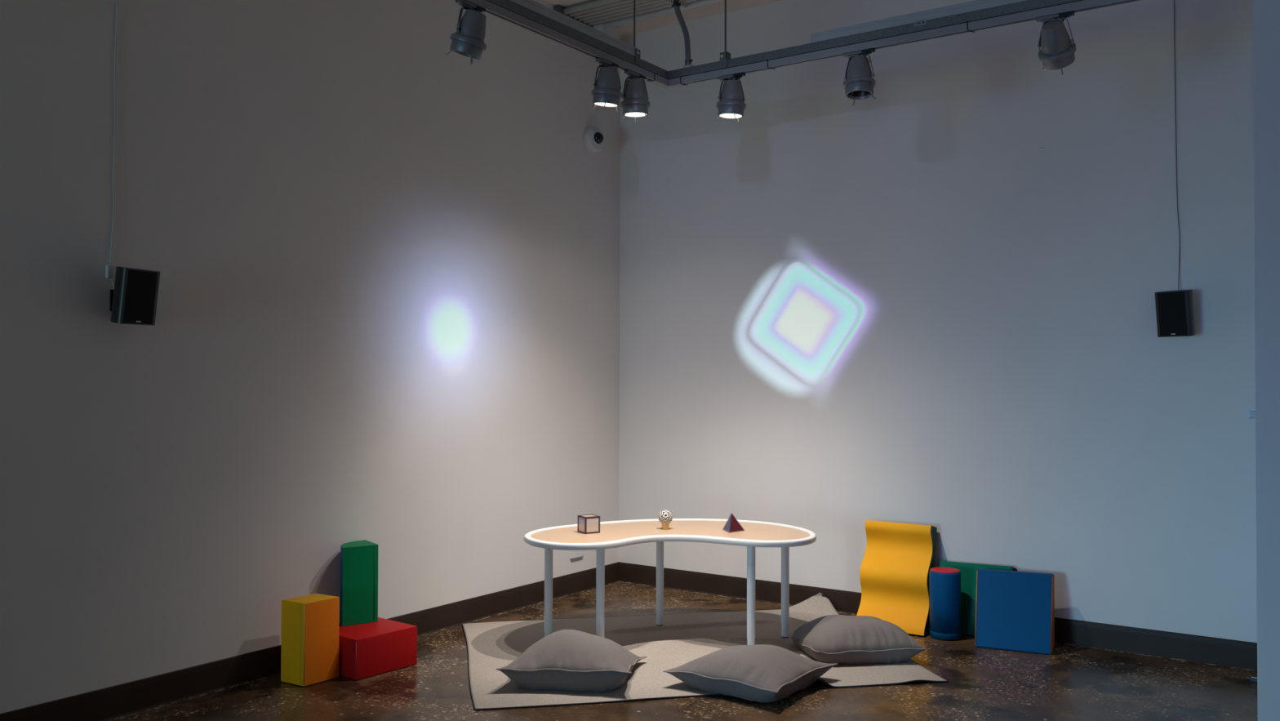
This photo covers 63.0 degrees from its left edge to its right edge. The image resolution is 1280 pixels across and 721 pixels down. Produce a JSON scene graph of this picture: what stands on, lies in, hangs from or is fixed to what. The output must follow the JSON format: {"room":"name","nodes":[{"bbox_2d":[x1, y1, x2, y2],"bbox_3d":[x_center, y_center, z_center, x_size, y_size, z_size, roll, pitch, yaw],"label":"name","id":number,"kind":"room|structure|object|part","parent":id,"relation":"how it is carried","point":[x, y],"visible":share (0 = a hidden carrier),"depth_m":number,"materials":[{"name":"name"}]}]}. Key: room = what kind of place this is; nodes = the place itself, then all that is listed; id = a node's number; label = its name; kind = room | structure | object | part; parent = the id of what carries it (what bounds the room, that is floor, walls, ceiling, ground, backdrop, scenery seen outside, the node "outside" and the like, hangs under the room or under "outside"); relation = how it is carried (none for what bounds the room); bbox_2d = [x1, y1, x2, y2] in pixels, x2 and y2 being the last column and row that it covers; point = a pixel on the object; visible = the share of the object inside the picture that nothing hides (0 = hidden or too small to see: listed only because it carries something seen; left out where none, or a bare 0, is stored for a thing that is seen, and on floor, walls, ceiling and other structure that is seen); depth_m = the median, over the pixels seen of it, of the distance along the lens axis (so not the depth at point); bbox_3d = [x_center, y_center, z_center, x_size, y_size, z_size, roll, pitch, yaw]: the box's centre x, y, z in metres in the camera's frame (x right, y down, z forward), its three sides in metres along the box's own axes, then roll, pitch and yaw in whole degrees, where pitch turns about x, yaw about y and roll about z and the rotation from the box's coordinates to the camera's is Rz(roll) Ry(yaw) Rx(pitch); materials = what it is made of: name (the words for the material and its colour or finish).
{"room":"museum","nodes":[
{"label":"museum","id":0,"kind":"room"},
{"bbox_2d":[0,0,620,713],"bbox_3d":[-3.632,-0.507,3.358,0.150,4.304,12.000,0,-1,35],"label":"wall","id":1,"kind":"structure","parent":0,"point":[387,261],"depth_m":5.64,"materials":[{"name":"paint"}]},
{"bbox_2d":[105,0,118,288],"bbox_3d":[-2.465,-1.468,4.896,0.032,2.315,0.054,0,-1,35],"label":"cable","id":2,"kind":"object","parent":1,"relation":"attached to","point":[108,268],"visible":0.94,"depth_m":4.90,"materials":[{"name":"white plastic"}]},
{"bbox_2d":[109,266,159,325],"bbox_3d":[-2.376,-0.301,4.884,0.189,0.270,0.192,0,-1,35],"label":"wall speaker","id":3,"kind":"object","parent":1,"relation":"attached to","point":[133,300],"visible":1,"depth_m":4.82,"materials":[{"name":"plastic"}]},
{"bbox_2d":[123,269,157,324],"bbox_3d":[-2.320,-0.293,4.849,0.039,0.242,0.152,0,-1,27],"label":"grille","id":4,"kind":"object","parent":3,"relation":"attached to","point":[140,286],"depth_m":4.84,"materials":[{"name":"fabric"}]},
{"bbox_2d":[0,561,618,720],"bbox_3d":[-3.570,1.568,3.276,0.016,0.150,12.000,0,-1,35],"label":"baseboard","id":5,"kind":"structure","parent":1,"relation":"attached to","point":[122,700],"depth_m":5.37,"materials":[{"name":"plastic"}]},
{"bbox_2d":[569,550,583,559],"bbox_3d":[-0.470,1.427,7.768,0.016,0.088,0.140,0,-1,35],"label":"wall label","id":6,"kind":"object","parent":1,"relation":"attached to","point":[576,553],"visible":0.66,"depth_m":7.77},
{"bbox_2d":[583,127,604,153],"bbox_3d":[-0.324,-1.678,7.928,0.118,0.194,0.194,0,-1,35],"label":"security camera","id":7,"kind":"object","parent":1,"relation":"attached to","point":[593,139],"visible":1,"depth_m":7.88,"materials":[{"name":"white plastic"}]},
{"bbox_2d":[541,0,783,36],"bbox_3d":[-0.291,-2.746,1.183,8.150,0.120,12.150,0,-1,35],"label":"ceiling","id":8,"kind":"structure","parent":0,"point":[716,8],"depth_m":7.73,"materials":[{"name":"paint"}]},
{"bbox_2d":[553,0,724,28],"bbox_3d":[0.735,-2.547,6.935,3.000,0.078,0.466,0,-1,35],"label":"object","id":9,"kind":"structure","parent":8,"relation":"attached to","point":[599,11],"depth_m":7.55,"materials":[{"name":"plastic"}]},
{"bbox_2d":[454,0,1142,88],"bbox_3d":[0.093,-2.130,3.357,3.016,1.038,4.582,0,-1,35],"label":"track","id":10,"kind":"object","parent":8,"relation":"hanging from","point":[535,17],"visible":1,"depth_m":5.27,"materials":[{"name":"metal"}]},
{"bbox_2d":[445,0,486,64],"bbox_3d":[-0.776,-1.473,4.725,0.171,0.275,0.166,0,-1,35],"label":"track spotlight","id":11,"kind":"object","parent":10,"relation":"attached to","point":[468,41],"visible":1,"depth_m":4.67,"materials":[{"name":"grey metal"}]},
{"bbox_3d":[-0.777,-1.532,4.709,0.012,0.117,0.112,-1,-1,36],"label":"power cord","id":12,"kind":"part","parent":11,"relation":"part of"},
{"bbox_2d":[591,57,622,112],"bbox_3d":[-0.177,-1.463,5.579,0.165,0.263,0.165,1,-1,-23],"label":"track spotlight","id":13,"kind":"object","parent":10,"relation":"attached to","point":[606,92],"visible":1,"depth_m":5.53,"materials":[{"name":"grey metal"}]},
{"bbox_3d":[-0.194,-1.516,5.574,0.108,0.118,0.015,1,-1,-36],"label":"power cord","id":14,"kind":"part","parent":13,"relation":"part of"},
{"bbox_3d":[-0.030,-2.153,5.793,0.010,0.911,0.010,0,-1,35],"label":"threaded rod","id":15,"kind":"part","parent":10,"relation":"part of","materials":[{"name":"metal"}]},
{"bbox_2d":[620,70,649,118],"bbox_3d":[-0.027,-1.461,5.789,0.165,0.259,0.169,0,-1,35],"label":"track spotlight","id":16,"kind":"object","parent":10,"relation":"attached to","point":[635,104],"visible":1,"depth_m":5.74,"materials":[{"name":"grey metal"}]},
{"bbox_2d":[671,0,693,68],"bbox_3d":[0.245,-2.139,6.010,0.141,0.930,0.042,0,-1,35],"label":"conduit","id":17,"kind":"object","parent":10,"relation":"attached to","point":[676,4],"visible":1,"depth_m":5.98,"materials":[{"name":"black plastic"}]},
{"bbox_3d":[0.277,-1.681,5.979,0.060,0.014,0.036,0,-1,35],"label":"plate","id":18,"kind":"part","parent":17,"relation":"part of","materials":[{"name":"grey metal"}]},
{"bbox_3d":[0.479,-2.150,5.847,0.010,0.911,0.010,0,-1,35],"label":"threaded rod","id":19,"kind":"part","parent":10,"relation":"part of","materials":[{"name":"metal"}]},
{"bbox_2d":[715,72,746,124],"bbox_3d":[0.508,-1.458,5.814,0.166,0.260,0.165,0,-1,35],"label":"track spotlight","id":20,"kind":"object","parent":10,"relation":"attached to","point":[731,104],"visible":1,"depth_m":5.77,"materials":[{"name":"grey metal"}]},
{"bbox_3d":[0.492,-1.510,5.798,0.101,0.118,0.024,0,-1,-1],"label":"power cord","id":21,"kind":"part","parent":20,"relation":"part of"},
{"bbox_2d":[842,48,875,106],"bbox_3d":[1.130,-1.462,5.380,0.165,0.264,0.166,0,-1,4],"label":"track spotlight","id":22,"kind":"object","parent":10,"relation":"attached to","point":[859,84],"visible":1,"depth_m":5.34,"materials":[{"name":"grey metal"}]},
{"bbox_3d":[1.115,-1.515,5.390,0.111,0.117,0.013,0,-1,27],"label":"power cord","id":23,"kind":"part","parent":22,"relation":"part of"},
{"bbox_2d":[1035,10,1075,75],"bbox_3d":[1.935,-1.461,4.852,0.168,0.277,0.228,0,-1,35],"label":"track spotlight","id":24,"kind":"object","parent":10,"relation":"attached to","point":[1057,51],"visible":1,"depth_m":4.80,"materials":[{"name":"grey metal"}]},
{"bbox_3d":[1.911,-1.521,4.845,0.112,0.117,0.012,0,-1,31],"label":"power cord","id":25,"kind":"part","parent":24,"relation":"part of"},
{"bbox_2d":[107,581,1257,720],"bbox_3d":[-0.305,1.668,1.110,8.150,0.100,12.150,0,-1,35],"label":"floor","id":26,"kind":"structure","parent":0,"point":[1071,682],"depth_m":5.26,"materials":[{"name":"concrete"}]},
{"bbox_2d":[280,593,339,685],"bbox_3d":[-1.743,1.470,5.519,0.190,0.428,0.227,0,-1,35],"label":"foam block","id":27,"kind":"object","parent":26,"relation":"on","point":[309,637],"visible":1,"depth_m":5.45,"materials":[{"name":"orange plastic"}]},
{"bbox_2d":[338,617,417,679],"bbox_3d":[-1.523,1.583,5.779,0.396,0.213,0.410,-1,-1,38],"label":"foam block","id":28,"kind":"object","parent":26,"relation":"on","point":[384,645],"visible":0.7,"depth_m":5.63,"materials":[{"name":"red plastic"}]},
{"bbox_2d":[340,539,377,626],"bbox_3d":[-1.627,1.260,5.942,0.205,0.434,0.208,1,-1,-35],"label":"foam block","id":29,"kind":"object","parent":28,"relation":"on","point":[358,558],"visible":1,"depth_m":5.86,"materials":[{"name":"green plastic"}]},
{"bbox_2d":[462,591,948,710],"bbox_3d":[0.243,1.637,6.139,2.507,0.130,1.810,0,-1,-12],"label":"rug","id":30,"kind":"object","parent":26,"relation":"on","point":[682,638],"visible":0.62,"depth_m":6.11,"materials":[{"name":"fabric"}]},
{"bbox_2d":[495,629,647,691],"bbox_3d":[-0.344,1.555,5.558,0.695,0.254,0.673,0,-1,7],"label":"floor cushion","id":31,"kind":"object","parent":30,"relation":"on","point":[567,660],"visible":1,"depth_m":5.30,"materials":[{"name":"grey fabric"}]},
{"bbox_2d":[524,518,816,644],"bbox_3d":[0.168,1.368,6.411,1.755,0.660,1.014,0,-1,-6],"label":"table","id":32,"kind":"object","parent":30,"relation":"on","point":[613,534],"visible":0.82,"depth_m":6.18,"materials":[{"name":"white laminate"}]},
{"bbox_3d":[-0.542,1.380,6.190,0.050,0.614,0.050,0,-1,35],"label":"leg","id":33,"kind":"part","parent":32,"relation":"part of","materials":[{"name":"paint"}]},
{"bbox_2d":[577,514,599,533],"bbox_3d":[-0.311,0.994,6.345,0.101,0.101,0.101,1,-1,-31],"label":"cube","id":34,"kind":"object","parent":32,"relation":"on","point":[587,523],"visible":1,"depth_m":6.31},
{"bbox_3d":[-0.352,0.993,6.321,0.003,0.084,0.084,1,-1,-31],"label":"pane","id":35,"kind":"part","parent":34,"relation":"part of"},
{"bbox_3d":[-0.287,0.993,6.305,0.084,0.084,0.003,1,-1,-31],"label":"pane","id":36,"kind":"part","parent":34,"relation":"part of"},
{"bbox_3d":[-0.231,1.379,6.078,0.050,0.614,0.050,0,-1,35],"label":"leg","id":37,"kind":"part","parent":32,"relation":"part of","materials":[{"name":"paint"}]},
{"bbox_3d":[0.129,1.391,6.727,0.050,0.614,0.050,0,-1,35],"label":"leg","id":38,"kind":"part","parent":32,"relation":"part of","materials":[{"name":"paint"}]},
{"bbox_2d":[657,509,672,528],"bbox_3d":[0.159,0.989,6.494,0.091,0.119,0.091,0,-1,35],"label":"sculpture","id":39,"kind":"object","parent":32,"relation":"on","point":[665,517],"visible":1,"depth_m":6.46,"materials":[{"name":"white metal"}]},
{"bbox_2d":[722,512,745,532],"bbox_3d":[0.554,0.993,6.421,0.136,0.111,0.138,0,-1,35],"label":"pyramid","id":40,"kind":"object","parent":32,"relation":"on","point":[732,525],"visible":1,"depth_m":6.41,"materials":[{"name":"red plastic"}]},
{"bbox_3d":[0.645,1.382,6.062,0.050,0.614,0.050,0,-1,35],"label":"leg","id":41,"kind":"part","parent":32,"relation":"part of","materials":[{"name":"paint"}]},
{"bbox_3d":[0.894,1.389,6.429,0.050,0.614,0.050,0,-1,35],"label":"leg","id":42,"kind":"part","parent":32,"relation":"part of","materials":[{"name":"paint"}]},
{"bbox_2d":[662,644,838,702],"bbox_3d":[0.583,1.584,5.448,0.681,0.198,0.687,0,-1,35],"label":"floor cushion","id":43,"kind":"object","parent":30,"relation":"on","point":[761,673],"visible":0.99,"depth_m":5.26,"materials":[{"name":"grey fabric"}]},
{"bbox_2d":[790,614,928,664],"bbox_3d":[1.241,1.593,6.080,0.638,0.206,0.627,0,-1,-9],"label":"floor cushion","id":44,"kind":"object","parent":30,"relation":"on","point":[840,639],"visible":0.99,"depth_m":5.83,"materials":[{"name":"grey fabric"}]},
{"bbox_2d":[856,520,937,635],"bbox_3d":[1.658,1.384,6.730,0.468,0.658,0.337,0,-1,35],"label":"foam block","id":45,"kind":"object","parent":26,"relation":"on","point":[899,557],"visible":0.88,"depth_m":6.70,"materials":[{"name":"yellow plastic"}]},
{"bbox_2d":[928,566,961,639],"bbox_3d":[1.889,1.502,6.460,0.188,0.420,0.195,0,-1,35],"label":"cylinder","id":46,"kind":"object","parent":26,"relation":"on","point":[944,582],"visible":1,"depth_m":6.38,"materials":[{"name":"blue plastic"}]},
{"bbox_2d":[939,560,1017,635],"bbox_3d":[2.111,1.491,6.544,0.483,0.439,0.130,0,-1,35],"label":"foam slab","id":47,"kind":"object","parent":26,"relation":"on","point":[968,571],"visible":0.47,"depth_m":6.55,"materials":[{"name":"green plastic"}]},
{"bbox_2d":[974,568,1054,653],"bbox_3d":[2.236,1.490,6.251,0.443,0.435,0.251,0,-1,26],"label":"foam block","id":48,"kind":"object","parent":26,"relation":"on","point":[1015,610],"visible":1,"depth_m":6.21,"materials":[{"name":"blue plastic"}]},
{"bbox_2d":[1250,675,1257,681],"bbox_3d":[3.319,1.689,5.500,0.175,0.023,0.020,0,-1,35],"label":"floor plate","id":49,"kind":"object","parent":26,"relation":"on","point":[1252,678],"visible":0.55,"depth_m":5.53,"materials":[{"name":"metal"}]},
{"bbox_2d":[618,0,1257,642],"bbox_3d":[1.677,-0.430,7.073,4.665,4.304,0.150,0,-1,35],"label":"wall","id":50,"kind":"structure","parent":0,"point":[898,305],"depth_m":6.72,"materials":[{"name":"paint"}]},
{"bbox_2d":[618,561,1257,671],"bbox_3d":[1.686,1.645,6.928,4.515,0.150,0.016,0,-1,35],"label":"baseboard","id":51,"kind":"structure","parent":50,"relation":"attached to","point":[1239,654],"depth_m":6.27,"materials":[{"name":"plastic"}]},
{"bbox_2d":[1155,288,1195,337],"bbox_3d":[3.057,-0.268,5.927,0.172,0.268,0.185,1,-1,-36],"label":"wall speaker","id":52,"kind":"object","parent":50,"relation":"attached to","point":[1175,315],"visible":1,"depth_m":5.87,"materials":[{"name":"plastic"}]},
{"bbox_2d":[1157,291,1186,335],"bbox_3d":[3.001,-0.262,5.886,0.035,0.242,0.152,1,-1,-36],"label":"grille","id":53,"kind":"object","parent":52,"relation":"attached to","point":[1171,305],"depth_m":5.88,"materials":[{"name":"fabric"}]},
{"bbox_2d":[1173,0,1180,289],"bbox_3d":[3.082,-1.485,5.999,0.028,2.210,0.050,0,-1,35],"label":"cable","id":54,"kind":"object","parent":50,"relation":"attached to","point":[1174,0],"visible":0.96,"depth_m":6.01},
{"bbox_2d":[1244,405,1255,423],"bbox_3d":[3.423,0.301,5.759,0.150,0.100,0.005,0,-1,35],"label":"wall label","id":55,"kind":"object","parent":50,"relation":"attached to","point":[1250,411],"visible":0.38,"depth_m":5.79,"materials":[{"name":"grey paper"}]},
{"bbox_2d":[1253,0,1279,720],"bbox_3d":[4.321,-0.477,3.729,3.483,4.304,2.650,0,-1,35],"label":"wall","id":56,"kind":"structure","parent":0,"point":[1266,13],"depth_m":3.60,"materials":[{"name":"paint"}]}
]}

